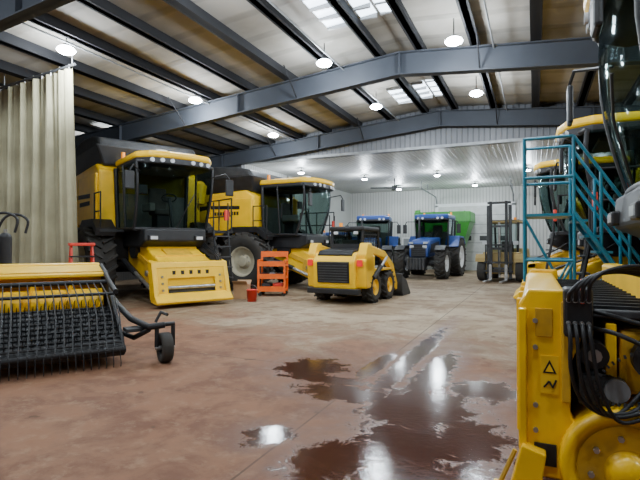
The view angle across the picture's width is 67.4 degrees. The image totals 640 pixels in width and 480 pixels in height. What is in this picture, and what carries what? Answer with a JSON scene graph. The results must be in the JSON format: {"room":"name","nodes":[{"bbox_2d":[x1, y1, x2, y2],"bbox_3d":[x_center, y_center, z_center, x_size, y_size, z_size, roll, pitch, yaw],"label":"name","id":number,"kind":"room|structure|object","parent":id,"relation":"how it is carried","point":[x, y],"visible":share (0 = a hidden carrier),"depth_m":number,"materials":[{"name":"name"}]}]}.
{"room":"farm building","nodes":[
{"label":"farm building","id":0,"kind":"room"},
{"bbox_2d":[115,272,138,280],"bbox_3d":[-13.514,-1.042,12.905,0.200,5.600,24.500,0,-1,24],"label":"wall","id":1,"kind":"structure","parent":0,"point":[121,275],"depth_m":22.42,"materials":[{"name":"metal"}]},
{"bbox_2d":[0,269,559,479],"bbox_3d":[2.505,1.865,13.537,28.900,0.200,39.200,0,-1,24],"label":"floor","id":2,"kind":"structure","parent":0,"point":[421,384],"depth_m":5.17,"materials":[{"name":"concrete"}]},
{"bbox_2d":[0,211,28,263],"bbox_3d":[-5.957,0.589,9.267,0.860,2.245,0.632,0,-1,-11],"label":"cart","id":3,"kind":"object","parent":2,"relation":"on","point":[5,238],"visible":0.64,"depth_m":9.08,"materials":[{"name":"black metal"}]},
{"bbox_2d":[68,243,94,262],"bbox_3d":[-4.880,0.893,9.822,0.530,1.665,0.815,1,-1,-36],"label":"step ladder","id":4,"kind":"object","parent":2,"relation":"on","point":[71,245],"visible":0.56,"depth_m":9.76,"materials":[{"name":"red metal"}]},
{"bbox_2d":[0,262,174,380],"bbox_3d":[-4.577,1.017,6.279,4.763,1.320,2.500,0,-1,-33],"label":"header","id":5,"kind":"object","parent":2,"relation":"on","point":[50,313],"visible":1,"depth_m":6.56,"materials":[{"name":"yellow paint"}]},
{"bbox_2d":[75,136,233,305],"bbox_3d":[-5.801,-0.735,15.724,4.061,5.087,8.053,1,-1,-40],"label":"combine harvester","id":6,"kind":"object","parent":2,"relation":"on","point":[145,208],"visible":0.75,"depth_m":13.62,"materials":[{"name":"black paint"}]},
{"bbox_2d":[232,280,251,298],"bbox_3d":[-2.376,1.504,14.630,0.440,0.550,0.600,0,-1,7],"label":"cardboard box","id":7,"kind":"object","parent":2,"relation":"on","point":[240,286],"visible":0.81,"depth_m":14.45,"materials":[{"name":"brown cardboard"}]},
{"bbox_2d":[246,285,257,301],"bbox_3d":[-1.962,1.531,13.841,0.330,0.474,0.330,0,-1,24],"label":"bucket","id":8,"kind":"object","parent":2,"relation":"on","point":[251,293],"visible":1,"depth_m":13.73,"materials":[{"name":"red paint"}]},
{"bbox_2d":[257,251,287,295],"bbox_3d":[-1.522,1.080,15.562,0.900,1.420,0.670,0,-1,4],"label":"metal rack","id":9,"kind":"object","parent":2,"relation":"on","point":[266,286],"visible":1,"depth_m":15.26,"materials":[{"name":"orange metal"}]},
{"bbox_2d":[208,167,343,288],"bbox_3d":[-2.721,-0.454,19.168,8.066,4.608,3.910,0,-1,26],"label":"combine harvester","id":10,"kind":"object","parent":2,"relation":"on","point":[270,212],"visible":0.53,"depth_m":17.39,"materials":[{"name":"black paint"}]},
{"bbox_2d":[323,230,330,246],"bbox_3d":[0.906,0.705,22.123,2.088,2.349,3.645,0,-1,-11],"label":"tractor","id":11,"kind":"object","parent":2,"relation":"on","point":[324,233],"visible":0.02,"depth_m":22.19,"materials":[{"name":"metal"}]},
{"bbox_2d":[307,223,410,302],"bbox_3d":[1.245,0.645,14.780,1.974,2.285,3.910,0,-1,28],"label":"loader","id":12,"kind":"object","parent":2,"relation":"on","point":[345,268],"visible":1,"depth_m":13.41,"materials":[{"name":"metal"}]},
{"bbox_2d":[346,214,400,266],"bbox_3d":[2.840,0.219,26.088,3.045,3.426,5.316,0,-1,14],"label":"tractor","id":13,"kind":"object","parent":2,"relation":"on","point":[388,242],"visible":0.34,"depth_m":26.16,"materials":[{"name":"metal"}]},
{"bbox_2d":[393,212,466,278],"bbox_3d":[5.745,0.206,25.004,3.045,3.426,5.316,0,-1,28],"label":"tractor","id":14,"kind":"object","parent":2,"relation":"on","point":[435,242],"visible":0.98,"depth_m":24.57,"materials":[{"name":"metal"}]},
{"bbox_2d":[414,210,474,268],"bbox_3d":[7.465,0.068,30.184,4.146,3.824,2.804,0,-1,24],"label":"grain cart","id":15,"kind":"object","parent":2,"relation":"on","point":[466,219],"visible":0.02,"depth_m":28.59,"materials":[{"name":"green paint"}]},
{"bbox_2d":[475,201,529,282],"bbox_3d":[8.424,0.080,22.045,2.090,3.572,4.616,0,-1,32],"label":"forklift","id":16,"kind":"object","parent":2,"relation":"on","point":[502,254],"visible":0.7,"depth_m":21.31,"materials":[{"name":"metal"}]},
{"bbox_2d":[513,159,593,298],"bbox_3d":[9.608,-0.488,12.799,8.217,4.519,3.835,0,-1,24],"label":"combine harvester","id":17,"kind":"object","parent":2,"relation":"on","point":[551,201],"visible":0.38,"depth_m":13.18,"materials":[{"name":"black paint"}]},
{"bbox_2d":[494,263,639,479],"bbox_3d":[2.254,0.960,4.231,1.171,1.603,3.195,0,-1,24],"label":"header","id":18,"kind":"object","parent":2,"relation":"on","point":[578,341],"visible":1,"depth_m":2.99,"materials":[{"name":"yellow paint"}]},
{"bbox_2d":[522,134,639,281],"bbox_3d":[3.903,0.121,6.716,1.980,3.122,0.812,0,-1,24],"label":"stairs","id":19,"kind":"structure","parent":2,"relation":"on","point":[575,221],"depth_m":6.70,"materials":[{"name":"teal metal"}]},
{"bbox_2d":[553,111,639,279],"bbox_3d":[7.593,-0.461,7.784,7.993,4.342,3.685,0,-1,24],"label":"combine harvester","id":20,"kind":"object","parent":2,"relation":"on","point":[590,130],"visible":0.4,"depth_m":8.00,"materials":[{"name":"black paint"}]},
{"bbox_2d":[566,0,639,237],"bbox_3d":[6.578,-0.846,3.312,8.502,5.006,4.249,0,-1,24],"label":"combine harvester","id":21,"kind":"object","parent":2,"relation":"on","point":[616,23],"visible":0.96,"depth_m":5.30,"materials":[{"name":"black paint"}]},
{"bbox_2d":[245,165,350,232],"bbox_3d":[-0.703,-0.751,28.562,0.200,5.400,14.050,0,-1,24],"label":"wall","id":22,"kind":"structure","parent":0,"point":[344,217],"depth_m":32.55,"materials":[{"name":"white metal"}]},
{"bbox_2d":[0,0,639,155],"bbox_3d":[-0.353,-4.607,7.226,28.700,1.409,24.800,0,-1,24],"label":"ceiling","id":23,"kind":"structure","parent":0,"point":[509,20],"depth_m":12.28,"materials":[{"name":"white metal"}]},
{"bbox_2d":[0,0,75,31],"bbox_3d":[-0.721,-1.652,6.368,28.460,6.660,1.723,0,-1,24],"label":"beam","id":24,"kind":"structure","parent":23,"relation":"attached to","point":[13,13],"depth_m":8.36,"materials":[{"name":"grey metal"}]},
{"bbox_2d":[0,43,78,263],"bbox_3d":[-7.838,-1.476,12.009,5.102,6.145,0.246,0,-1,24],"label":"curtain","id":25,"kind":"object","parent":23,"relation":"hanging from","point":[38,164],"visible":0.87,"depth_m":11.51,"materials":[{"name":"fabric"}]},
{"bbox_2d":[56,38,76,54],"bbox_3d":[-5.650,-4.369,10.688,0.420,0.447,0.420,0,-1,24],"label":"light","id":26,"kind":"object","parent":23,"relation":"hanging from","point":[66,49],"visible":0.97,"depth_m":10.60,"materials":[{"name":"metal"}]},
{"bbox_2d":[188,95,201,103],"bbox_3d":[-3.753,-4.341,14.441,0.420,0.447,0.420,0,-1,24],"label":"light","id":27,"kind":"object","parent":23,"relation":"hanging from","point":[194,99],"visible":0.98,"depth_m":14.33,"materials":[{"name":"glass"}]},
{"bbox_2d":[22,0,506,141],"bbox_3d":[-2.085,-4.546,7.836,8.440,0.444,24.500,0,-1,24],"label":"conduit","id":28,"kind":"object","parent":23,"relation":"attached to","point":[269,1],"depth_m":11.51,"materials":[{"name":"grey metal"}]},
{"bbox_2d":[268,130,278,137],"bbox_3d":[-1.843,-4.277,18.954,0.420,0.447,0.420,0,-1,24],"label":"light","id":29,"kind":"object","parent":23,"relation":"hanging from","point":[273,135],"visible":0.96,"depth_m":18.84,"materials":[{"name":"metal"}]},
{"bbox_2d":[316,43,331,67],"bbox_3d":[0.105,-4.698,12.171,0.420,0.597,0.420,0,-1,24],"label":"light","id":30,"kind":"object","parent":23,"relation":"hanging from","point":[323,62],"visible":0.98,"depth_m":12.08,"materials":[{"name":"metal"}]},
{"bbox_2d":[299,0,391,30],"bbox_3d":[0.640,-5.073,10.348,1.670,0.185,1.560,0,-1,24],"label":"window","id":31,"kind":"structure","parent":23,"relation":"attached to","point":[321,9],"depth_m":10.67,"materials":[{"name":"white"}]},
{"bbox_2d":[75,27,639,148],"bbox_3d":[2.056,-1.576,12.575,28.460,6.660,1.723,0,-1,24],"label":"beam","id":32,"kind":"structure","parent":23,"relation":"attached to","point":[579,52],"depth_m":12.71,"materials":[{"name":"grey metal"}]},
{"bbox_2d":[370,103,381,109],"bbox_3d":[1.866,-4.654,15.984,0.420,0.602,0.420,0,-1,24],"label":"light","id":33,"kind":"object","parent":23,"relation":"hanging from","point":[375,106],"visible":1,"depth_m":15.87,"materials":[{"name":"metal"}]},
{"bbox_2d":[386,80,442,103],"bbox_3d":[3.274,-5.001,16.235,1.670,0.185,1.660,0,-1,24],"label":"window","id":34,"kind":"structure","parent":23,"relation":"attached to","point":[420,87],"depth_m":16.20,"materials":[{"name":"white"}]},
{"bbox_2d":[208,99,639,166],"bbox_3d":[4.316,-1.515,17.627,28.460,6.660,0.991,0,-1,24],"label":"beam","id":35,"kind":"structure","parent":23,"relation":"attached to","point":[538,116],"depth_m":18.33,"materials":[{"name":"grey metal"}]},
{"bbox_2d":[444,18,462,45],"bbox_3d":[3.026,-4.719,10.865,0.420,0.606,0.420,0,-1,24],"label":"light","id":36,"kind":"object","parent":23,"relation":"hanging from","point":[453,40],"visible":1,"depth_m":10.78,"materials":[{"name":"metal"}]},
{"bbox_2d":[469,76,482,96],"bbox_3d":[4.746,-4.671,14.587,0.420,0.602,0.420,0,-1,24],"label":"light","id":37,"kind":"object","parent":23,"relation":"hanging from","point":[476,92],"visible":1,"depth_m":14.50,"materials":[{"name":"glass"}]},
{"bbox_2d":[0,0,639,154],"bbox_3d":[-0.985,-4.427,7.342,26.990,1.467,24.500,0,-1,24],"label":"roof beams","id":38,"kind":"structure","parent":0,"point":[105,8],"depth_m":12.22,"materials":[{"name":"black metal"}]},
{"bbox_2d":[251,140,558,193],"bbox_3d":[7.923,-3.548,24.737,18.700,0.100,14.050,0,-1,24],"label":"ceiling","id":39,"kind":"structure","parent":0,"point":[497,165],"depth_m":23.58,"materials":[{"name":"white metal"}]},
{"bbox_2d":[370,179,418,190],"bbox_3d":[4.207,-3.167,27.079,2.037,0.595,2.037,1,-1,-41],"label":"ceiling fan","id":40,"kind":"object","parent":39,"relation":"hanging from","point":[394,186],"visible":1,"depth_m":27.05,"materials":[{"name":"grey metal"}]},
{"bbox_2d":[421,180,513,203],"bbox_3d":[9.051,-2.933,29.088,4.880,1.014,4.830,0,-1,24],"label":"door track","id":41,"kind":"object","parent":39,"relation":"attached to","point":[510,183],"visible":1,"depth_m":29.09,"materials":[{"name":"grey metal"}]},
{"bbox_2d":[204,101,639,167],"bbox_3d":[2.585,-1.615,19.269,24.000,6.900,0.250,0,-1,24],"label":"wall","id":42,"kind":"structure","parent":0,"point":[446,135],"depth_m":18.22,"materials":[{"name":"metal"}]},
{"bbox_2d":[245,135,554,164],"bbox_3d":[5.008,-3.568,18.219,18.700,0.100,0.330,0,-1,24],"label":"trim","id":43,"kind":"structure","parent":42,"relation":"attached to","point":[515,140],"depth_m":18.86,"materials":[{"name":"grey metal"}]},
{"bbox_2d":[351,186,561,255],"bbox_3d":[10.832,-0.719,31.207,19.100,5.400,0.200,0,-1,24],"label":"wall","id":44,"kind":"structure","parent":0,"point":[401,206],"depth_m":32.31,"materials":[{"name":"white metal"}]},
{"bbox_2d":[402,237,409,244],"bbox_3d":[6.184,0.914,33.040,1.060,2.180,0.146,0,-1,24],"label":"door","id":45,"kind":"structure","parent":44,"relation":"in","point":[405,240],"depth_m":33.18,"materials":[{"name":"white paint"}]},
{"bbox_2d":[375,255,544,269],"bbox_3d":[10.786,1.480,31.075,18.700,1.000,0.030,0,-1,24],"label":"baseboard","id":46,"kind":"structure","parent":44,"relation":"attached to","point":[428,267],"depth_m":32.47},
{"bbox_2d":[435,202,515,269],"bbox_3d":[10.067,-0.217,31.327,5.000,4.400,0.125,0,-1,24],"label":"door","id":47,"kind":"structure","parent":44,"relation":"in","point":[474,246],"depth_m":31.24,"materials":[{"name":"grey metal"}]}
]}

